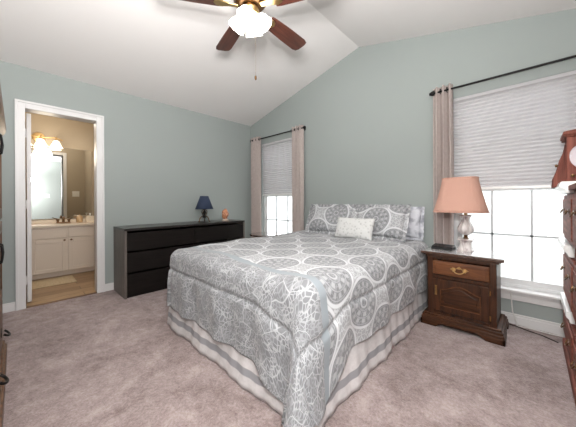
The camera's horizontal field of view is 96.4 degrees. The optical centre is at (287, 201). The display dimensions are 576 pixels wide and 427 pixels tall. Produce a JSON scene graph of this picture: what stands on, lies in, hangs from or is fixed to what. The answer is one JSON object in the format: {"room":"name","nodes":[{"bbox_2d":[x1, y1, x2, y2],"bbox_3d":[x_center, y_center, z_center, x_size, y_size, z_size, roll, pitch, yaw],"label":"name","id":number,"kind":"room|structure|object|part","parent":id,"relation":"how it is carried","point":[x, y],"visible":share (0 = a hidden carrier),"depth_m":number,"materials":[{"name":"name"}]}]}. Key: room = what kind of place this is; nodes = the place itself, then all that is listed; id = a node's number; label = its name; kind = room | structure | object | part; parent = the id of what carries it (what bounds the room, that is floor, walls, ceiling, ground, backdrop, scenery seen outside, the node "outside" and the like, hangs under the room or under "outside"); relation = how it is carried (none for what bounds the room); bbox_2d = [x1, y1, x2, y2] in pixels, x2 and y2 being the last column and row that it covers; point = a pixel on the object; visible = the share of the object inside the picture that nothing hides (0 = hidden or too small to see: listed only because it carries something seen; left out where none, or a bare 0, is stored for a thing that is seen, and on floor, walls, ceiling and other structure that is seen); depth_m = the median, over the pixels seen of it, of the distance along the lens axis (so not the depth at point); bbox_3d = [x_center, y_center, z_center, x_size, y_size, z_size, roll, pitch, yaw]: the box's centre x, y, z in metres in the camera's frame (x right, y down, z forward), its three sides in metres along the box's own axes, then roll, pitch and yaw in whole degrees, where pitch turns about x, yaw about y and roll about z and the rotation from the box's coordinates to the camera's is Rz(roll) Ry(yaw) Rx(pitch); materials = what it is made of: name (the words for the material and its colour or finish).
{"room":"bedroom","nodes":[
{"label":"bedroom","id":0,"kind":"room"},
{"bbox_2d":[25,112,93,220],"bbox_3d":[-3.142,-0.124,3.466,1.773,2.510,1.560,0,0,43],"label":"wall","id":1,"kind":"structure","parent":0,"point":[79,135],"depth_m":4.14,"materials":[{"name":"paint"}]},
{"bbox_2d":[25,113,31,301],"bbox_3d":[-2.973,0.066,2.893,0.577,2.003,0.110,0,0,43],"label":"door","id":2,"kind":"structure","parent":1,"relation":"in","point":[28,116],"depth_m":2.74,"materials":[{"name":"white wood"}]},
{"bbox_2d":[31,132,62,148],"bbox_3d":[-3.702,-0.938,3.847,0.203,0.227,0.516,0,0,43],"label":"vanity light","id":3,"kind":"object","parent":1,"relation":"attached to","point":[38,137],"visible":0.7,"depth_m":3.88,"materials":[{"name":"white glass"}]},
{"bbox_3d":[-3.777,-0.976,3.897,0.024,0.150,0.150,0,0,43],"label":"plate","id":4,"kind":"part","parent":3,"relation":"part of","materials":[{"name":"gold metal"}]},
{"bbox_3d":[-3.684,-0.880,3.837,0.164,0.112,0.164,0,0,43],"label":"lamp shade","id":5,"kind":"part","parent":3,"relation":"part of","materials":[{"name":"white glass"}]},
{"bbox_3d":[-3.751,-0.976,3.893,0.069,0.046,0.516,0,0,43],"label":"arm","id":6,"kind":"part","parent":3,"relation":"part of","materials":[{"name":"gold metal"}]},
{"bbox_3d":[-3.567,-0.881,3.961,0.164,0.112,0.164,0,0,43],"label":"lamp shade","id":7,"kind":"part","parent":3,"relation":"part of","materials":[{"name":"white glass"}]},
{"bbox_2d":[31,144,91,219],"bbox_3d":[-3.590,-0.291,4.099,0.012,1.131,0.745,0,0,43],"label":"wall mirror","id":8,"kind":"object","parent":1,"relation":"attached to","point":[61,179],"visible":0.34,"depth_m":4.07,"materials":[{"name":"clear glass"}]},
{"bbox_2d":[0,61,250,309],"bbox_3d":[-1.936,-0.131,3.406,0.060,2.510,3.610,0,0,43],"label":"wall","id":9,"kind":"structure","parent":0,"point":[160,159],"depth_m":3.40,"materials":[{"name":"paint"}]},
{"bbox_2d":[2,282,113,312],"bbox_3d":[-1.903,1.030,3.381,0.015,0.088,3.610,0,0,43],"label":"baseboard","id":10,"kind":"structure","parent":9,"relation":"attached to","point":[8,307],"depth_m":2.52,"materials":[{"name":"white"}]},
{"bbox_2d":[14,99,104,310],"bbox_3d":[-2.493,0.030,2.853,0.166,2.093,0.731,0,0,43],"label":"trim","id":11,"kind":"structure","parent":9,"relation":"attached to","point":[21,106],"depth_m":2.74,"materials":[{"name":"white wood"}]},
{"bbox_2d":[26,292,96,307],"bbox_3d":[-2.458,1.075,2.825,0.040,0.008,0.585,0,0,43],"label":"trim","id":12,"kind":"structure","parent":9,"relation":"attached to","point":[93,292],"depth_m":2.79,"materials":[{"name":"brown metal"}]},
{"bbox_2d":[0,0,575,125],"bbox_3d":[-0.353,-1.683,1.901,4.563,0.676,3.850,0,0,43],"label":"ceiling","id":13,"kind":"structure","parent":0,"point":[162,51],"depth_m":2.62,"materials":[{"name":"white paint"}]},
{"bbox_2d":[182,0,305,79],"bbox_3d":[-0.271,-1.426,2.003,1.278,0.989,1.247,0,0,43],"label":"ceiling fan","id":14,"kind":"object","parent":13,"relation":"hanging from","point":[248,11],"visible":1,"depth_m":1.98,"materials":[{"name":"brown metal"}]},
{"bbox_3d":[-0.707,-1.483,1.857,0.462,0.008,0.152,0,11,-15],"label":"blade","id":15,"kind":"part","parent":14,"relation":"part of","materials":[{"name":"brown wood"}]},
{"bbox_3d":[-0.522,-1.484,2.329,0.152,0.008,0.462,-13,7,-32],"label":"blade","id":16,"kind":"part","parent":14,"relation":"part of","materials":[{"name":"brown wood"}]},
{"bbox_3d":[-0.372,-1.373,1.978,0.137,0.099,0.137,36,5,7],"label":"lamp shade","id":17,"kind":"part","parent":14,"relation":"part of","materials":[{"name":"white glass"}]},
{"bbox_3d":[-0.302,-1.373,1.883,0.137,0.099,0.137,0,-36,8],"label":"lamp shade","id":18,"kind":"part","parent":14,"relation":"part of","materials":[{"name":"white glass"}]},
{"bbox_3d":[-0.303,-1.378,1.881,0.055,0.070,0.058,0,0,-31],"label":"bulb","id":19,"kind":"part","parent":14,"relation":"part of","materials":[{"name":"white glass"}]},
{"bbox_3d":[-0.277,-1.374,2.049,0.137,0.099,0.137,0,36,8],"label":"lamp shade","id":20,"kind":"part","parent":14,"relation":"part of","materials":[{"name":"white glass"}]},
{"bbox_3d":[-0.250,-1.188,1.978,0.002,0.445,0.001,0,0,43],"label":"pull chain","id":21,"kind":"part","parent":14,"relation":"part of","materials":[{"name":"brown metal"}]},
{"bbox_3d":[-0.206,-1.374,1.954,0.137,0.099,0.137,-37,-5,7],"label":"lamp shade","id":22,"kind":"part","parent":14,"relation":"part of","materials":[{"name":"white glass"}]},
{"bbox_3d":[-0.016,-1.487,2.299,0.152,0.008,0.462,-14,-9,39],"label":"blade","id":23,"kind":"part","parent":14,"relation":"part of","materials":[{"name":"brown wood"}]},
{"bbox_3d":[0.111,-1.488,1.809,0.462,0.008,0.152,0,-11,21],"label":"blade","id":24,"kind":"part","parent":14,"relation":"part of","materials":[{"name":"brown wood"}]},
{"bbox_2d":[3,270,575,426],"bbox_3d":[-1.003,1.093,2.530,6.156,0.050,3.610,0,0,43],"label":"floor","id":25,"kind":"structure","parent":0,"point":[103,359],"depth_m":1.55,"materials":[{"name":"carpet"}]},
{"bbox_2d":[0,85,10,426],"bbox_3d":[-1.687,0.280,1.140,1.340,1.585,0.616,0,0,43],"label":"wardrobe","id":26,"kind":"object","parent":25,"relation":"on","point":[4,379],"visible":1,"depth_m":1.54,"materials":[{"name":"brown wood"}]},
{"bbox_3d":[-1.744,-0.137,1.544,0.626,0.500,0.020,0,0,43],"label":"door","id":27,"kind":"part","parent":26,"relation":"part of","materials":[{"name":"brown wood"}]},
{"bbox_3d":[-1.741,0.393,1.544,0.626,0.520,0.020,0,0,43],"label":"door","id":28,"kind":"part","parent":26,"relation":"part of","materials":[{"name":"brown wood"}]},
{"bbox_3d":[-1.508,0.806,1.326,1.260,0.270,0.020,0,0,43],"label":"drawer","id":29,"kind":"part","parent":26,"relation":"part of","materials":[{"name":"brown wood"}]},
{"bbox_3d":[-1.472,-0.299,1.314,0.010,0.109,0.026,0,0,43],"label":"handle","id":30,"kind":"part","parent":26,"relation":"part of","materials":[{"name":"black metal"}]},
{"bbox_3d":[-1.469,0.271,1.314,0.010,0.109,0.026,0,0,43],"label":"handle","id":31,"kind":"part","parent":26,"relation":"part of","materials":[{"name":"black metal"}]},
{"bbox_3d":[-1.698,-0.455,1.133,1.340,0.115,0.596,0,0,43],"label":"crown","id":32,"kind":"part","parent":26,"relation":"part of","materials":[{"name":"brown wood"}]},
{"bbox_3d":[-1.320,0.822,1.190,0.100,0.042,0.044,0,0,43],"label":"handle","id":33,"kind":"part","parent":26,"relation":"part of","materials":[{"name":"black metal"}]},
{"bbox_3d":[-1.771,0.825,1.616,0.100,0.042,0.044,0,0,43],"label":"handle","id":34,"kind":"part","parent":26,"relation":"part of","materials":[{"name":"black metal"}]},
{"bbox_2d":[32,275,76,289],"bbox_3d":[-3.150,1.074,3.452,0.430,0.015,0.440,0,0,43],"label":"bath mat","id":35,"kind":"object","parent":25,"relation":"on","point":[66,279],"visible":0.96,"depth_m":3.42,"materials":[{"name":"fabric"}]},
{"bbox_2d":[32,218,94,279],"bbox_3d":[-3.390,0.682,3.926,0.533,0.800,0.850,0,0,43],"label":"bathroom vanity","id":36,"kind":"object","parent":25,"relation":"on","point":[58,249],"visible":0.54,"depth_m":3.73,"materials":[{"name":"beige paint"}]},
{"bbox_3d":[-3.367,0.452,3.625,0.018,0.140,0.387,0,0,43],"label":"drawer","id":37,"kind":"part","parent":36,"relation":"part of","materials":[{"name":"beige paint"}]},
{"bbox_3d":[-3.365,0.772,3.625,0.018,0.470,0.387,0,0,43],"label":"door","id":38,"kind":"part","parent":36,"relation":"part of","materials":[{"name":"beige paint"}]},
{"bbox_2d":[32,218,93,228],"bbox_3d":[-3.398,0.324,3.931,0.518,0.085,0.850,0,0,43],"label":"countertop","id":39,"kind":"structure","parent":36,"relation":"on","point":[37,223],"depth_m":3.87,"materials":[{"name":"beige stone"}]},
{"bbox_2d":[54,216,71,222],"bbox_3d":[-3.473,0.277,3.983,0.174,0.106,0.166,0,0,-4],"label":"faucet","id":40,"kind":"object","parent":39,"relation":"on","point":[63,217],"visible":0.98,"depth_m":3.97,"materials":[{"name":"brown metal"}]},
{"bbox_2d":[76,214,82,221],"bbox_3d":[-3.346,0.265,4.130,0.088,0.130,0.088,0,0,43],"label":"canister","id":41,"kind":"object","parent":39,"relation":"on","point":[79,218],"visible":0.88,"depth_m":4.10,"materials":[{"name":"beige ceramic"}]},
{"bbox_2d":[85,213,93,221],"bbox_3d":[-3.254,0.259,4.228,0.110,0.140,0.110,0,0,43],"label":"tissue box","id":42,"kind":"object","parent":39,"relation":"on","point":[90,218],"visible":0.91,"depth_m":4.19,"materials":[{"name":"beige"}]},
{"bbox_3d":[-3.090,0.450,3.918,0.018,0.140,0.387,0,0,43],"label":"drawer","id":43,"kind":"part","parent":36,"relation":"part of","materials":[{"name":"beige paint"}]},
{"bbox_3d":[-3.088,0.770,3.918,0.018,0.470,0.387,0,0,43],"label":"door","id":44,"kind":"part","parent":36,"relation":"part of","materials":[{"name":"beige paint"}]},
{"bbox_2d":[113,219,244,298],"bbox_3d":[-1.397,0.683,3.565,0.464,0.775,1.627,0,0,43],"label":"dresser","id":45,"kind":"object","parent":25,"relation":"on","point":[143,252],"visible":0.7,"depth_m":3.08,"materials":[{"name":"black wood"}]},
{"bbox_3d":[-1.948,0.700,2.982,0.464,0.747,0.022,0,0,43],"label":"panel","id":46,"kind":"part","parent":45,"relation":"part of","materials":[{"name":"black wood"}]},
{"bbox_3d":[-1.507,0.916,3.126,0.017,0.220,0.786,0,0,43],"label":"drawer","id":47,"kind":"part","parent":45,"relation":"part of","materials":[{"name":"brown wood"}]},
{"bbox_3d":[-1.510,0.449,3.126,0.017,0.200,0.786,0,0,43],"label":"drawer","id":48,"kind":"part","parent":45,"relation":"part of","materials":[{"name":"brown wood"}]},
{"bbox_3d":[-1.509,0.678,3.126,0.017,0.217,0.786,0,0,43],"label":"drawer","id":49,"kind":"part","parent":45,"relation":"part of","materials":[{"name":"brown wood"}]},
{"bbox_2d":[195,196,212,221],"bbox_3d":[-1.218,0.109,3.747,0.255,0.378,0.255,0,0,43],"label":"table lamp","id":50,"kind":"object","parent":45,"relation":"on","point":[204,203],"visible":1,"depth_m":3.68,"materials":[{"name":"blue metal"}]},
{"bbox_3d":[-1.219,0.014,3.747,0.250,0.183,0.250,0,0,43],"label":"lamp shade","id":51,"kind":"part","parent":50,"relation":"part of","materials":[{"name":"blue fabric"}]},
{"bbox_3d":[-0.966,0.446,3.701,0.017,0.200,0.786,0,0,43],"label":"drawer","id":52,"kind":"part","parent":45,"relation":"part of","materials":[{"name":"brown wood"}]},
{"bbox_3d":[-0.965,0.675,3.701,0.017,0.217,0.786,0,0,43],"label":"drawer","id":53,"kind":"part","parent":45,"relation":"part of","materials":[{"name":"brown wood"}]},
{"bbox_2d":[222,209,228,220],"bbox_3d":[-0.973,0.201,4.000,0.110,0.185,0.128,0,0,-17],"label":"ornament","id":54,"kind":"object","parent":45,"relation":"on","point":[225,214],"visible":1,"depth_m":3.96,"materials":[{"name":"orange ceramic"}]},
{"bbox_3d":[-0.846,0.694,4.147,0.464,0.747,0.022,0,0,43],"label":"panel","id":55,"kind":"part","parent":45,"relation":"part of","materials":[{"name":"black wood"}]},
{"bbox_2d":[249,232,283,236],"bbox_3d":[-0.305,0.762,3.733,0.500,0.601,0.500,0,0,43],"label":"round side table","id":56,"kind":"object","parent":25,"relation":"on","point":[255,234],"visible":0.35,"depth_m":3.62,"materials":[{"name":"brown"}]},
{"bbox_2d":[167,288,427,426],"bbox_3d":[0.207,0.749,2.427,1.629,0.625,2.054,0,0,43],"label":"bed skirt","id":57,"kind":"object","parent":25,"relation":"on","point":[365,356],"visible":0.32,"depth_m":1.62,"materials":[{"name":"white fabric"}]},
{"bbox_2d":[167,230,427,426],"bbox_3d":[0.117,0.706,2.307,1.676,0.645,2.077,0,0,43],"label":"comforter","id":58,"kind":"object","parent":57,"relation":"on","point":[296,305],"visible":0.91,"depth_m":1.52,"materials":[{"name":"grey fabric"}]},
{"bbox_2d":[305,204,355,234],"bbox_3d":[0.516,0.218,3.229,0.659,0.374,0.203,0,0,39],"label":"pillow sham","id":59,"kind":"object","parent":58,"relation":"on","point":[322,218],"visible":0.82,"depth_m":3.19,"materials":[{"name":"grey fabric"}]},
{"bbox_2d":[334,217,374,240],"bbox_3d":[0.709,0.287,2.771,0.148,0.222,0.452,0,0,-45],"label":"throw pillow","id":60,"kind":"object","parent":58,"relation":"on","point":[360,228],"visible":0.96,"depth_m":2.71,"materials":[{"name":"white fabric"}]},
{"bbox_2d":[353,204,411,242],"bbox_3d":[0.978,0.215,2.779,0.204,0.374,0.630,0,0,-42],"label":"pillow sham","id":61,"kind":"object","parent":58,"relation":"on","point":[391,221],"visible":0.73,"depth_m":2.65,"materials":[{"name":"grey fabric"}]},
{"bbox_2d":[406,207,424,240],"bbox_3d":[1.138,0.229,2.875,0.139,0.349,0.702,0,0,-45],"label":"pillow","id":62,"kind":"object","parent":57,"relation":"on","point":[415,231],"visible":0.19,"depth_m":2.66,"materials":[{"name":"grey fabric"}]},
{"bbox_2d":[421,246,508,346],"bbox_3d":[1.502,0.739,2.203,0.568,0.632,0.420,0,0,43],"label":"nightstand","id":63,"kind":"object","parent":25,"relation":"on","point":[464,288],"visible":0.98,"depth_m":2.06,"materials":[{"name":"dark walnut wood"},{"name":"brass"}]},
{"bbox_2d":[431,243,455,250],"bbox_3d":[1.391,0.404,2.300,0.120,0.042,0.167,0,0,-41],"label":"clock radio","id":64,"kind":"object","parent":63,"relation":"on","point":[447,247],"visible":1,"depth_m":2.27,"materials":[{"name":"black plastic"}]},
{"bbox_3d":[1.368,0.554,2.062,0.128,0.057,0.032,0,0,43],"label":"bail pull","id":65,"kind":"part","parent":63,"relation":"part of","materials":[{"name":"gold metal"}]},
{"bbox_3d":[1.385,0.784,2.078,0.278,0.186,0.007,0,0,43],"label":"panel moulding","id":66,"kind":"part","parent":63,"relation":"part of","materials":[{"name":"brown wood"}]},
{"bbox_3d":[1.392,0.785,2.086,0.276,0.187,0.015,0,0,43],"label":"door panel","id":67,"kind":"part","parent":63,"relation":"part of","materials":[{"name":"brown wood"}]},
{"bbox_2d":[433,176,489,251],"bbox_3d":[1.503,0.107,2.247,0.412,0.634,0.334,0,0,43],"label":"table lamp","id":68,"kind":"object","parent":63,"relation":"on","point":[464,195],"visible":1,"depth_m":2.16,"materials":[{"name":"fabric"},{"name":"marble"},{"name":"brass"}]},
{"bbox_3d":[1.502,-0.203,2.247,0.269,0.009,0.217,0,0,43],"label":"shade trim","id":69,"kind":"part","parent":68,"relation":"part of","materials":[{"name":"pink fabric"}]},
{"bbox_3d":[1.503,0.089,2.247,0.406,0.009,0.326,0,0,43],"label":"shade trim","id":70,"kind":"part","parent":68,"relation":"part of","materials":[{"name":"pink fabric"}]},
{"bbox_3d":[1.502,-0.057,2.247,0.398,0.294,0.319,0,0,43],"label":"lamp shade","id":71,"kind":"part","parent":68,"relation":"part of","materials":[{"name":"pink fabric"}]},
{"bbox_2d":[457,215,473,234],"bbox_3d":[1.533,0.200,2.219,0.122,0.175,0.116,0,0,43],"label":"lamp base","id":72,"kind":"object","parent":68,"relation":"attached to","point":[465,227],"depth_m":2.19,"materials":[{"name":"ceramic"}]},
{"bbox_3d":[1.391,0.557,2.086,0.386,0.116,0.026,0,0,43],"label":"drawer","id":73,"kind":"part","parent":63,"relation":"part of","materials":[{"name":"brown wood"}]},
{"bbox_3d":[1.393,0.788,2.087,0.386,0.270,0.024,0,0,43],"label":"door","id":74,"kind":"part","parent":63,"relation":"part of","materials":[{"name":"brown wood"}]},
{"bbox_2d":[509,324,558,342],"bbox_3d":[1.912,1.046,2.122,0.057,0.008,0.463,0,0,-30],"label":"power cord","id":75,"kind":"object","parent":25,"relation":"on","point":[509,324],"visible":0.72,"depth_m":2.04,"materials":[{"name":"brown plastic"}]},
{"bbox_2d":[510,293,564,336],"bbox_3d":[2.018,0.915,2.081,0.335,0.267,0.029,0,0,43],"label":"power cord","id":76,"kind":"object","parent":25,"relation":"on","point":[510,293],"visible":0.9,"depth_m":2.14,"materials":[{"name":"white plastic"}]},
{"bbox_2d":[551,129,575,405],"bbox_3d":[1.707,0.288,1.298,0.479,1.530,1.230,0,0,43],"label":"chest","id":77,"kind":"object","parent":25,"relation":"on","point":[564,179],"visible":1,"depth_m":1.58,"materials":[{"name":"brown wood"}]},
{"bbox_3d":[2.047,-0.451,1.630,0.433,0.055,0.255,0,0,43],"label":"crown","id":78,"kind":"part","parent":77,"relation":"part of","materials":[{"name":"brown wood"}]},
{"bbox_3d":[1.784,0.105,1.621,0.026,0.297,0.574,0,0,43],"label":"drawer","id":79,"kind":"part","parent":77,"relation":"part of","materials":[{"name":"brown wood"}]},
{"bbox_3d":[1.786,0.495,1.621,0.026,0.307,0.574,0,0,43],"label":"drawer","id":80,"kind":"part","parent":77,"relation":"part of","materials":[{"name":"brown wood"}]},
{"bbox_3d":[1.982,-0.273,1.554,0.406,0.350,0.022,0,0,43],"label":"door","id":81,"kind":"part","parent":77,"relation":"part of","materials":[{"name":"brown wood"}]},
{"bbox_3d":[1.788,0.836,1.621,0.026,0.195,0.574,0,0,43],"label":"drawer","id":82,"kind":"part","parent":77,"relation":"part of","materials":[{"name":"brown wood"}]},
{"bbox_3d":[1.463,0.453,1.325,0.022,0.035,0.080,0,0,43],"label":"bail pull","id":83,"kind":"part","parent":77,"relation":"part of","materials":[{"name":"brown metal"}]},
{"bbox_3d":[1.465,0.844,1.325,0.022,0.035,0.080,0,0,43],"label":"bail pull","id":84,"kind":"part","parent":77,"relation":"part of","materials":[{"name":"brown metal"}]},
{"bbox_3d":[1.985,-0.288,1.558,0.389,0.240,0.008,0,0,43],"label":"glass panel","id":85,"kind":"part","parent":77,"relation":"part of","materials":[{"name":"white glass"}]},
{"bbox_2d":[251,8,575,323],"bbox_3d":[0.936,-0.420,3.256,4.563,3.056,0.120,0,0,43],"label":"wall","id":86,"kind":"structure","parent":0,"point":[367,118],"depth_m":2.88,"materials":[{"name":"paint"}]},
{"bbox_2d":[262,138,291,195],"bbox_3d":[-0.128,-0.547,4.205,0.848,0.896,0.040,0,0,43],"label":"blind","id":87,"kind":"object","parent":86,"relation":"attached to","point":[277,155],"visible":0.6,"depth_m":4.24,"materials":[{"name":"grey fabric"}]},
{"bbox_3d":[-0.130,-0.980,4.205,0.848,0.031,0.040,0,0,43],"label":"head rail","id":88,"kind":"part","parent":87,"relation":"part of","materials":[{"name":"grey plastic"}]},
{"bbox_3d":[-0.125,-0.111,4.205,0.848,0.024,0.028,0,0,43],"label":"rail","id":89,"kind":"part","parent":87,"relation":"part of","materials":[{"name":"white plastic"}]},
{"bbox_2d":[264,195,291,232],"bbox_3d":[-0.123,-0.069,4.208,0.960,1.855,0.146,0,0,43],"label":"window","id":90,"kind":"structure","parent":86,"relation":"in","point":[266,219],"depth_m":4.42,"materials":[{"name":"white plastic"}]},
{"bbox_2d":[252,126,305,140],"bbox_3d":[-0.183,-1.073,4.160,1.251,0.046,0.098,0,0,43],"label":"curtain rod","id":91,"kind":"object","parent":86,"relation":"attached to","point":[303,127],"visible":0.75,"depth_m":4.03,"materials":[{"name":"black metal"}]},
{"bbox_2d":[250,137,261,237],"bbox_3d":[-0.562,-0.035,4.491,0.278,2.162,0.090,0,0,43],"label":"curtain","id":92,"kind":"object","parent":91,"relation":"hanging from","point":[256,143],"visible":0.83,"depth_m":4.47,"materials":[{"name":"fabric"}]},
{"bbox_2d":[292,125,303,231],"bbox_3d":[0.141,-0.039,3.821,0.239,2.162,0.086,0,0,43],"label":"curtain","id":93,"kind":"object","parent":91,"relation":"hanging from","point":[297,135],"visible":0.77,"depth_m":3.81,"materials":[{"name":"fabric"}]},
{"bbox_2d":[429,55,575,95],"bbox_3d":[1.921,-1.085,2.171,1.311,0.046,0.098,0,0,43],"label":"curtain rod","id":94,"kind":"object","parent":86,"relation":"attached to","point":[573,56],"visible":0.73,"depth_m":2.17,"materials":[{"name":"black metal"}]},
{"bbox_2d":[433,83,453,244],"bbox_3d":[1.518,-0.047,2.518,0.194,2.162,0.083,0,0,43],"label":"curtain","id":95,"kind":"object","parent":94,"relation":"hanging from","point":[443,125],"visible":0.66,"depth_m":2.51,"materials":[{"name":"fabric"}]},
{"bbox_2d":[453,103,564,309],"bbox_3d":[1.948,-0.081,2.249,0.960,1.855,0.146,0,0,43],"label":"window","id":96,"kind":"structure","parent":86,"relation":"in","point":[521,289],"depth_m":2.18,"materials":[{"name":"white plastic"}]},
{"bbox_3d":[1.975,0.294,2.276,0.790,0.855,0.022,0,0,43],"label":"sash","id":97,"kind":"part","parent":96,"relation":"part of","materials":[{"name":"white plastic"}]},
{"bbox_2d":[453,70,575,189],"bbox_3d":[1.943,-0.559,2.247,0.848,0.896,0.040,0,0,43],"label":"blind","id":98,"kind":"object","parent":96,"relation":"attached to","point":[508,137],"visible":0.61,"depth_m":2.22,"materials":[{"name":"white pleated fabric"}]},
{"bbox_3d":[1.941,-0.992,2.247,0.848,0.031,0.040,0,0,43],"label":"head rail","id":99,"kind":"part","parent":98,"relation":"part of","materials":[{"name":"grey plastic"}]},
{"bbox_3d":[1.946,-0.123,2.247,0.848,0.024,0.028,0,0,43],"label":"rail","id":100,"kind":"part","parent":98,"relation":"part of","materials":[{"name":"white plastic"}]},
{"bbox_3d":[1.935,0.762,2.231,0.960,0.024,0.095,0,0,43],"label":"sill","id":101,"kind":"part","parent":96,"relation":"part of","materials":[{"name":"white"}]},
{"bbox_2d":[501,311,564,335],"bbox_3d":[0.897,1.014,3.207,4.291,0.088,0.015,0,0,43],"label":"baseboard","id":102,"kind":"structure","parent":86,"relation":"attached to","point":[539,324],"depth_m":2.12,"materials":[{"name":"white wood"}]}
]}

